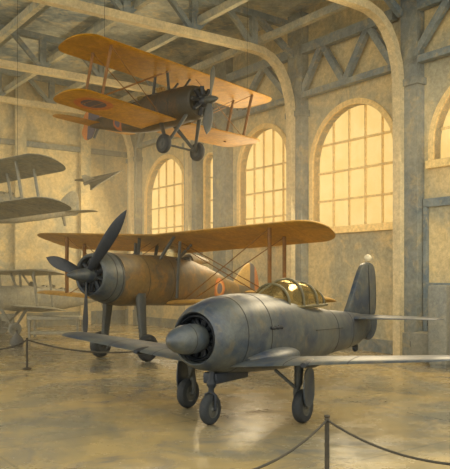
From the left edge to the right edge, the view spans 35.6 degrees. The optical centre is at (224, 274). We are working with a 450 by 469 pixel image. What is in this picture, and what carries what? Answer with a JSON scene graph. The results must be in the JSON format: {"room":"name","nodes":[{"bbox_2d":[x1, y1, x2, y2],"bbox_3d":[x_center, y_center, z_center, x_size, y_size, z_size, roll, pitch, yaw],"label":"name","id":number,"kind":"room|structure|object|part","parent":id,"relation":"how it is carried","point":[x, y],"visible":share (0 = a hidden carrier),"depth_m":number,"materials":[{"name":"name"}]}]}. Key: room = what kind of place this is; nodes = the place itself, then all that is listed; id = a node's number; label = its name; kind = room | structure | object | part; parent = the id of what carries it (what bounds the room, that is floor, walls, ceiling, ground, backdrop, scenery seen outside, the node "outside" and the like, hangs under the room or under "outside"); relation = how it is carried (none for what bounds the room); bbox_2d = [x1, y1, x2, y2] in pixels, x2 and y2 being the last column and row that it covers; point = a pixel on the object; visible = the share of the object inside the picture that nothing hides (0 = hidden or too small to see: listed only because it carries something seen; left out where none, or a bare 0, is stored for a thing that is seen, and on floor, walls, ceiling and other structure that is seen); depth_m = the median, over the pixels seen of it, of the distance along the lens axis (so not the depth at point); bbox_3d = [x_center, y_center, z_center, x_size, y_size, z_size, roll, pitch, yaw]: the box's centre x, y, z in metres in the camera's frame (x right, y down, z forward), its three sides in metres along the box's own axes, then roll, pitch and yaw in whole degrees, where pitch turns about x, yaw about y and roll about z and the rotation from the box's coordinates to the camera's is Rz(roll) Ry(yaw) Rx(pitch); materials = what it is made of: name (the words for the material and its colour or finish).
{"room":"aircraft hangar","nodes":[
{"label":"aircraft hangar","id":0,"kind":"room"},
{"bbox_2d":[0,74,126,313],"bbox_3d":[-15.847,-4.300,37.542,24.600,14.600,0.500,0,0,-36],"label":"wall","id":1,"kind":"structure","parent":0,"point":[109,198],"depth_m":41.45,"materials":[{"name":"paint"}]},
{"bbox_2d":[14,77,25,327],"bbox_3d":[-11.716,-4.300,40.018,0.640,14.600,0.300,0,0,-36],"label":"trim","id":2,"kind":"structure","parent":1,"relation":"attached to","point":[19,228],"depth_m":39.88,"materials":[{"name":"paint"}]},
{"bbox_2d":[0,2,44,42],"bbox_3d":[-6.659,-10.050,25.611,0.220,0.300,29.600,0,0,-36],"label":"beam","id":3,"kind":"structure","parent":1,"relation":"attached to","point":[33,8],"depth_m":27.34,"materials":[{"name":"beige wood"}]},
{"bbox_2d":[0,5,50,47],"bbox_3d":[-5.441,-11.325,26.486,0.200,0.250,29.600,0,0,-36],"label":"trim","id":4,"kind":"structure","parent":1,"relation":"attached to","point":[45,7],"depth_m":30.93,"materials":[{"name":"grey wood"}]},
{"bbox_2d":[0,310,124,326],"bbox_3d":[-15.098,2.600,37.698,22.000,0.800,0.120,0,0,-36],"label":"trim","id":5,"kind":"structure","parent":1,"relation":"attached to","point":[117,316],"depth_m":41.75,"materials":[{"name":"paint"}]},
{"bbox_2d":[0,138,126,157],"bbox_3d":[-15.074,-7.550,37.666,22.000,0.300,0.200,0,0,-36],"label":"trim","id":6,"kind":"structure","parent":1,"relation":"attached to","point":[2,140],"depth_m":41.46,"materials":[{"name":"paint"}]},
{"bbox_2d":[2,0,153,94],"bbox_3d":[-4.223,-10.050,27.362,0.220,0.300,29.600,0,0,-36],"label":"beam","id":7,"kind":"structure","parent":1,"relation":"attached to","point":[98,29],"depth_m":31.64,"materials":[{"name":"beige wood"}]},
{"bbox_2d":[33,0,133,64],"bbox_3d":[-3.167,-11.325,28.120,0.200,0.250,29.600,0,0,-36],"label":"trim","id":8,"kind":"structure","parent":1,"relation":"attached to","point":[101,19],"depth_m":32.39,"materials":[{"name":"grey wood"}]},
{"bbox_2d":[79,83,90,324],"bbox_3d":[-8.467,-4.300,42.352,0.640,14.600,0.300,0,0,-36],"label":"trim","id":9,"kind":"structure","parent":1,"relation":"attached to","point":[85,145],"depth_m":42.21,"materials":[{"name":"paint"}]},
{"bbox_2d":[43,0,248,101],"bbox_3d":[-1.949,-10.050,28.996,0.220,0.300,29.600,0,0,-36],"label":"beam","id":10,"kind":"structure","parent":1,"relation":"attached to","point":[228,5],"depth_m":27.60,"materials":[{"name":"beige wood"}]},
{"bbox_2d":[119,3,348,101],"bbox_3d":[0.812,-10.050,30.980,0.220,0.300,29.600,0,0,-36],"label":"trim","id":11,"kind":"structure","parent":1,"relation":"attached to","point":[331,9],"depth_m":29.06,"materials":[{"name":"beige wood"}]},
{"bbox_2d":[0,0,325,90],"bbox_3d":[-6.920,-11.725,25.116,24.600,0.250,31.100,0,0,-36],"label":"ceiling","id":12,"kind":"structure","parent":0,"point":[57,22],"depth_m":32.95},
{"bbox_2d":[17,0,17,154],"bbox_3d":[-7.905,-7.930,26.670,0.013,7.340,0.013,0,0,0],"label":"cable","id":13,"kind":"object","parent":12,"relation":"hanging from","point":[17,0],"visible":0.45,"depth_m":26.67,"materials":[{"name":"paint"}]},
{"bbox_2d":[0,153,97,225],"bbox_3d":[-9.401,-2.721,30.279,11.400,3.269,7.955,0,0,38],"label":"grey biplane","id":14,"kind":"object","parent":13,"relation":"hanging from","point":[21,209],"visible":1,"depth_m":26.87,"materials":[{"name":"fabric"}]},
{"bbox_2d":[104,0,104,36],"bbox_3d":[-3.884,-9.519,22.582,0.013,4.162,0.013,0,0,0],"label":"cable","id":15,"kind":"object","parent":12,"relation":"hanging from","point":[104,0],"visible":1,"depth_m":22.58,"materials":[{"name":"paint"}]},
{"bbox_2d":[53,33,271,160],"bbox_3d":[-3.311,-5.838,26.067,7.717,3.418,8.898,0,0,28],"label":"biplane","id":16,"kind":"object","parent":15,"relation":"hanging from","point":[192,95],"visible":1,"depth_m":24.58,"materials":[{"name":"orange fabric"}]},
{"bbox_3d":[-0.586,-5.370,23.899,0.371,1.151,0.097,0,0,-21],"label":"propeller blade","id":17,"kind":"part","parent":16,"relation":"part of","materials":[{"name":"paint"}]},
{"bbox_3d":[-0.461,-6.608,23.985,0.125,1.150,0.367,0,0,30],"label":"propeller blade","id":18,"kind":"part","parent":16,"relation":"part of","materials":[{"name":"paint"}]},
{"bbox_3d":[-6.302,-8.419,36.496,0.013,6.362,0.013,0,0,0],"label":"cable","id":19,"kind":"object","parent":12,"relation":"hanging from","visible":0},
{"bbox_2d":[75,171,119,189],"bbox_3d":[-6.553,-4.906,36.090,2.462,1.255,1.594,0,0,-8],"label":"jet","id":20,"kind":"object","parent":19,"relation":"hanging from","point":[94,181],"visible":1,"depth_m":36.13,"materials":[{"name":"paint"}]},
{"bbox_2d":[0,323,449,468],"bbox_3d":[-5.000,3.150,26.000,90.000,0.300,76.000,0,0,0],"label":"floor","id":21,"kind":"structure","parent":0,"point":[72,409],"depth_m":14.95,"materials":[{"name":"concrete"}]},
{"bbox_2d":[10,330,23,346],"bbox_3d":[-8.766,2.660,29.500,0.580,0.680,0.580,0,0,0],"label":"sack","id":22,"kind":"object","parent":21,"relation":"on","point":[16,339],"visible":0.97,"depth_m":29.32,"materials":[{"name":"beige fabric"}]},
{"bbox_2d":[22,338,31,369],"bbox_3d":[-6.308,2.498,22.300,0.300,1.005,0.300,0,0,0],"label":"barrier post","id":23,"kind":"object","parent":21,"relation":"on","point":[26,367],"visible":1,"depth_m":22.26,"materials":[{"name":"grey metal"}]},
{"bbox_2d":[0,340,25,349],"bbox_3d":[-7.295,2.222,22.300,2.001,0.348,0.052,0,0,0],"label":"rope","id":24,"kind":"object","parent":23,"relation":"hanging from","point":[24,340],"visible":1,"depth_m":22.28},
{"bbox_2d":[28,340,132,352],"bbox_3d":[-3.622,2.280,22.450,5.395,0.471,0.052,0,0,-3],"label":"rope","id":25,"kind":"object","parent":23,"relation":"hanging from","point":[28,340],"visible":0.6,"depth_m":22.37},
{"bbox_2d":[0,269,102,335],"bbox_3d":[-9.057,1.356,36.343,7.955,3.288,8.400,0,0,-40],"label":"parked grey biplane","id":26,"kind":"object","parent":21,"relation":"on","point":[18,298],"visible":0.76,"depth_m":34.90,"materials":[{"name":"fabric"}]},
{"bbox_2d":[27,315,82,337],"bbox_3d":[-8.088,2.480,33.500,2.600,1.040,0.800,0,0,8],"label":"work platform","id":27,"kind":"object","parent":21,"relation":"on","point":[33,317],"visible":0.72,"depth_m":33.21,"materials":[{"name":"grey metal"}]},
{"bbox_3d":[-9.322,2.560,33.340,0.100,0.880,0.100,0,0,8],"label":"leg","id":28,"kind":"part","parent":27,"relation":"part of","materials":[{"name":"grey metal"}]},
{"bbox_2d":[30,331,82,334],"bbox_3d":[-8.088,2.760,33.500,2.500,0.120,0.700,0,0,8],"label":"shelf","id":29,"kind":"object","parent":27,"relation":"attached to","point":[31,332],"depth_m":33.26,"materials":[{"name":"grey"}]},
{"bbox_3d":[-6.946,2.560,33.006,0.100,0.880,0.100,0,0,8],"label":"leg","id":30,"kind":"part","parent":27,"relation":"part of","materials":[{"name":"grey metal"}]},
{"bbox_2d":[0,96,133,324],"bbox_3d":[-14.341,-3.335,36.346,21.650,12.670,0.340,0,0,-36],"label":"arched rib","id":31,"kind":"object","parent":21,"relation":"on","point":[3,99],"depth_m":42.35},
{"bbox_2d":[0,68,129,103],"bbox_3d":[-14.336,-10.494,36.349,21.667,1.991,0.260,0,0,-36],"label":"truss","id":32,"kind":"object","parent":31,"relation":"on","point":[51,81],"depth_m":39.45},
{"bbox_2d":[0,59,191,309],"bbox_3d":[-10.607,-3.335,31.148,21.650,12.670,0.340,0,0,-36],"label":"beam","id":33,"kind":"structure","parent":21,"relation":"on","point":[6,64],"depth_m":34.60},
{"bbox_2d":[0,24,157,87],"bbox_3d":[-10.602,-10.494,31.151,21.667,1.991,0.260,0,0,-36],"label":"truss","id":34,"kind":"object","parent":33,"relation":"on","point":[42,39],"depth_m":32.54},
{"bbox_2d":[27,0,294,279],"bbox_3d":[-5.764,-3.335,24.408,21.650,12.670,0.340,0,0,-36],"label":"beam","id":35,"kind":"structure","parent":21,"relation":"on","point":[78,6],"depth_m":28.71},
{"bbox_2d":[110,0,293,58],"bbox_3d":[-5.759,-10.494,24.411,21.667,1.991,0.260,0,0,-36],"label":"truss","id":36,"kind":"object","parent":35,"relation":"on","point":[255,17],"depth_m":28.94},
{"bbox_2d":[37,210,336,361],"bbox_3d":[-2.169,0.456,26.958,10.677,5.089,10.485,0,0,-9],"label":"yellow biplane","id":37,"kind":"object","parent":21,"relation":"on","point":[105,277],"visible":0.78,"depth_m":25.06,"materials":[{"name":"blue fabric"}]},
{"bbox_3d":[-5.466,-0.309,24.006,1.975,0.705,0.184,0,0,35],"label":"propeller blade","id":38,"kind":"part","parent":37,"relation":"part of","materials":[{"name":"grey metal"}]},
{"bbox_3d":[-4.660,1.091,23.460,0.101,2.091,0.421,0,0,-33],"label":"propeller blade","id":39,"kind":"part","parent":37,"relation":"part of","materials":[{"name":"grey metal"}]},
{"bbox_3d":[-3.893,-1.042,22.909,1.833,2.093,0.184,0,0,35],"label":"propeller blade","id":40,"kind":"part","parent":37,"relation":"part of","materials":[{"name":"grey metal"}]},
{"bbox_2d":[62,254,449,424],"bbox_3d":[2.332,1.195,16.318,9.515,3.610,9.038,0,0,-37],"label":"grey fighter","id":41,"kind":"object","parent":21,"relation":"on","point":[279,325],"visible":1,"depth_m":14.47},
{"bbox_3d":[-0.962,2.277,15.914,0.030,0.794,0.447,0,0,34],"label":"gear door","id":42,"kind":"part","parent":41,"relation":"part of","materials":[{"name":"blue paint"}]},
{"bbox_3d":[0.028,2.090,14.643,0.340,0.220,1.220,0,0,34],"label":"belly door","id":43,"kind":"part","parent":41,"relation":"part of","materials":[{"name":"paint"}]},
{"bbox_3d":[1.517,0.420,16.730,1.005,0.710,3.038,0,0,34],"label":"canopy frame","id":44,"kind":"part","parent":41,"relation":"part of","materials":[{"name":"paint"}]},
{"bbox_3d":[1.695,2.277,14.127,0.030,0.794,0.447,0,0,34],"label":"gear door","id":45,"kind":"part","parent":41,"relation":"part of","materials":[{"name":"grey paint"}]},
{"bbox_2d":[364,254,371,261],"bbox_3d":[4.239,-0.505,20.777,0.230,0.210,0.230,0,0,34],"label":"lamp","id":46,"kind":"object","parent":41,"relation":"on","point":[367,257],"depth_m":20.70,"materials":[{"name":"clear glass"}]},
{"bbox_2d":[324,415,329,468],"bbox_3d":[1.457,2.498,10.000,0.300,1.005,0.300,0,0,0],"label":"barrier post","id":47,"kind":"object","parent":21,"relation":"on","point":[325,416],"visible":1,"depth_m":9.97,"materials":[{"name":"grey metal"}]},
{"bbox_2d":[253,420,326,468],"bbox_3d":[0.765,2.130,8.600,0.032,0.152,3.128,0,0,26],"label":"rope","id":48,"kind":"object","parent":47,"relation":"hanging from","point":[325,421],"visible":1,"depth_m":8.68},
{"bbox_2d":[327,420,449,464],"bbox_3d":[2.059,2.140,8.800,0.032,0.172,2.691,0,0,-27],"label":"rope","id":49,"kind":"object","parent":47,"relation":"hanging from","point":[329,421],"visible":1,"depth_m":8.79,"materials":[{"name":"beige fabric"}]},
{"bbox_2d":[328,0,403,354],"bbox_3d":[-2.263,-3.335,19.535,21.650,12.670,0.340,0,0,-36],"label":"beam","id":50,"kind":"structure","parent":21,"relation":"on","point":[367,7],"depth_m":25.59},
{"bbox_2d":[384,0,402,17],"bbox_3d":[-2.258,-10.494,19.538,21.667,1.991,0.260,0,0,-36],"label":"trim","id":51,"kind":"structure","parent":50,"relation":"on","point":[393,5],"depth_m":25.56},
{"bbox_2d":[410,331,427,362],"bbox_3d":[6.907,2.500,24.421,0.673,1.000,0.900,0,0,36],"label":"storage cabinet","id":52,"kind":"object","parent":21,"relation":"on","point":[418,343],"visible":0.48,"depth_m":24.05,"materials":[{"name":"grey metal"}]},
{"bbox_2d":[427,285,449,367],"bbox_3d":[7.196,1.675,23.221,0.673,2.650,1.100,0,0,36],"label":"storage cabinet","id":53,"kind":"object","parent":21,"relation":"on","point":[438,295],"visible":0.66,"depth_m":22.74,"materials":[{"name":"grey metal"}]},
{"bbox_3d":[6.811,1.635,23.159,0.035,2.450,0.490,0,0,36],"label":"door","id":54,"kind":"part","parent":53,"relation":"part of","materials":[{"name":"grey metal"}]},
{"bbox_2d":[127,0,449,340],"bbox_3d":[5.014,-4.300,29.073,0.600,14.600,37.600,0,0,-36],"label":"wall","id":55,"kind":"structure","parent":0,"point":[333,264],"depth_m":28.76,"materials":[{"name":"paint"}]},
{"bbox_2d":[125,90,142,324],"bbox_3d":[-5.544,-4.200,42.851,0.570,14.400,1.340,0,0,-36],"label":"trim","id":56,"kind":"structure","parent":55,"relation":"attached to","point":[137,158],"depth_m":42.40,"materials":[{"name":"paint"}]},
{"bbox_2d":[136,131,177,148],"bbox_3d":[-3.618,-8.800,40.110,0.300,2.300,5.809,0,0,-36],"label":"trim","id":57,"kind":"structure","parent":55,"relation":"attached to","point":[140,144],"depth_m":41.55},
{"bbox_2d":[142,154,183,252],"bbox_3d":[-3.326,-4.120,40.320,0.580,5.600,4.900,0,0,-36],"label":"window","id":58,"kind":"structure","parent":55,"relation":"in","point":[167,204],"depth_m":40.76,"materials":[{"name":"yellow glass"}]},
{"bbox_3d":[-3.106,-4.150,40.477,0.040,5.100,4.400,0,0,-36],"label":"pane","id":59,"kind":"part","parent":58,"relation":"part of","materials":[{"name":"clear glass"}]},
{"bbox_2d":[182,59,203,310],"bbox_3d":[-1.722,-4.200,37.532,0.570,14.400,1.440,0,0,-36],"label":"trim","id":60,"kind":"structure","parent":55,"relation":"attached to","point":[197,166],"depth_m":37.09,"materials":[{"name":"paint"}]},
{"bbox_2d":[203,152,212,228],"bbox_3d":[-0.671,-3.860,36.625,0.580,5.080,1.500,0,0,-36],"label":"window","id":61,"kind":"structure","parent":55,"relation":"in","point":[209,153],"depth_m":37.02,"materials":[{"name":"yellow glass"}]},
{"bbox_3d":[-0.452,-3.950,36.782,0.040,4.700,1.000,0,0,-36],"label":"pane","id":62,"kind":"part","parent":61,"relation":"part of","materials":[{"name":"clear glass"}]},
{"bbox_2d":[213,47,233,280],"bbox_3d":[-0.132,-4.200,35.319,0.570,14.400,1.390,0,0,-36],"label":"pillar","id":63,"kind":"structure","parent":55,"relation":"attached to","point":[222,156],"depth_m":34.99,"materials":[{"name":"paint"}]},
{"bbox_2d":[201,52,287,126],"bbox_3d":[0.700,-8.800,34.100,0.300,2.300,7.784,0,0,-36],"label":"trim","id":64,"kind":"structure","parent":55,"relation":"attached to","point":[259,68],"depth_m":32.82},
{"bbox_2d":[237,123,285,246],"bbox_3d":[1.897,-4.220,33.052,0.580,5.800,4.100,0,0,-36],"label":"window","id":65,"kind":"structure","parent":55,"relation":"in","point":[265,191],"depth_m":33.42,"materials":[{"name":"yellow glass"}]},
{"bbox_3d":[2.116,-4.250,33.209,0.040,5.300,3.600,0,0,-36],"label":"pane","id":66,"kind":"part","parent":65,"relation":"part of","materials":[{"name":"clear glass"}]},
{"bbox_2d":[146,317,392,353],"bbox_3d":[4.746,2.750,28.881,0.100,0.500,37.600,0,0,-36],"label":"trim","id":67,"kind":"structure","parent":55,"relation":"attached to","point":[373,345],"depth_m":27.63,"materials":[{"name":"paint"}]},
{"bbox_2d":[285,11,309,282],"bbox_3d":[3.179,-4.200,30.710,0.570,14.400,1.140,0,0,-36],"label":"trim","id":68,"kind":"structure","parent":55,"relation":"attached to","point":[298,65],"depth_m":30.38,"materials":[{"name":"paint"}]},
{"bbox_2d":[299,9,396,98],"bbox_3d":[4.843,-8.800,28.334,0.300,2.300,5.414,0,0,-36],"label":"trim","id":69,"kind":"structure","parent":55,"relation":"attached to","point":[365,28],"depth_m":28.13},
{"bbox_2d":[309,98,392,233],"bbox_3d":[5.223,-4.420,28.423,0.580,5.400,5.000,0,0,-36],"label":"window","id":70,"kind":"structure","parent":55,"relation":"in","point":[355,175],"depth_m":28.66,"materials":[{"name":"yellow glass"}]},
{"bbox_2d":[401,0,426,354],"bbox_3d":[6.840,-4.200,25.614,0.570,14.400,0.990,0,0,-36],"label":"pillar","id":71,"kind":"structure","parent":55,"relation":"attached to","point":[412,23],"depth_m":25.40,"materials":[{"name":"paint"}]},
{"bbox_2d":[409,0,449,63],"bbox_3d":[8.840,-8.800,22.772,0.300,2.300,7.092,0,0,-36],"label":"trim","id":72,"kind":"structure","parent":55,"relation":"attached to","point":[422,5],"depth_m":24.77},
{"bbox_2d":[423,196,449,331],"bbox_3d":[8.719,0.125,23.300,0.160,5.750,5.100,0,0,-36],"label":"door","id":73,"kind":"structure","parent":55,"relation":"in","point":[439,201],"depth_m":25.23,"materials":[{"name":"grey metal"}]},
{"bbox_2d":[425,86,449,168],"bbox_3d":[8.869,-5.470,23.347,0.580,3.300,4.900,0,0,-36],"label":"window","id":74,"kind":"structure","parent":55,"relation":"in","point":[432,163],"depth_m":25.01,"materials":[{"name":"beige glass"}]},
{"bbox_3d":[9.089,-5.500,23.505,0.040,2.800,4.400,0,0,-36],"label":"pane","id":75,"kind":"part","parent":74,"relation":"part of","materials":[{"name":"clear glass"}]}
]}

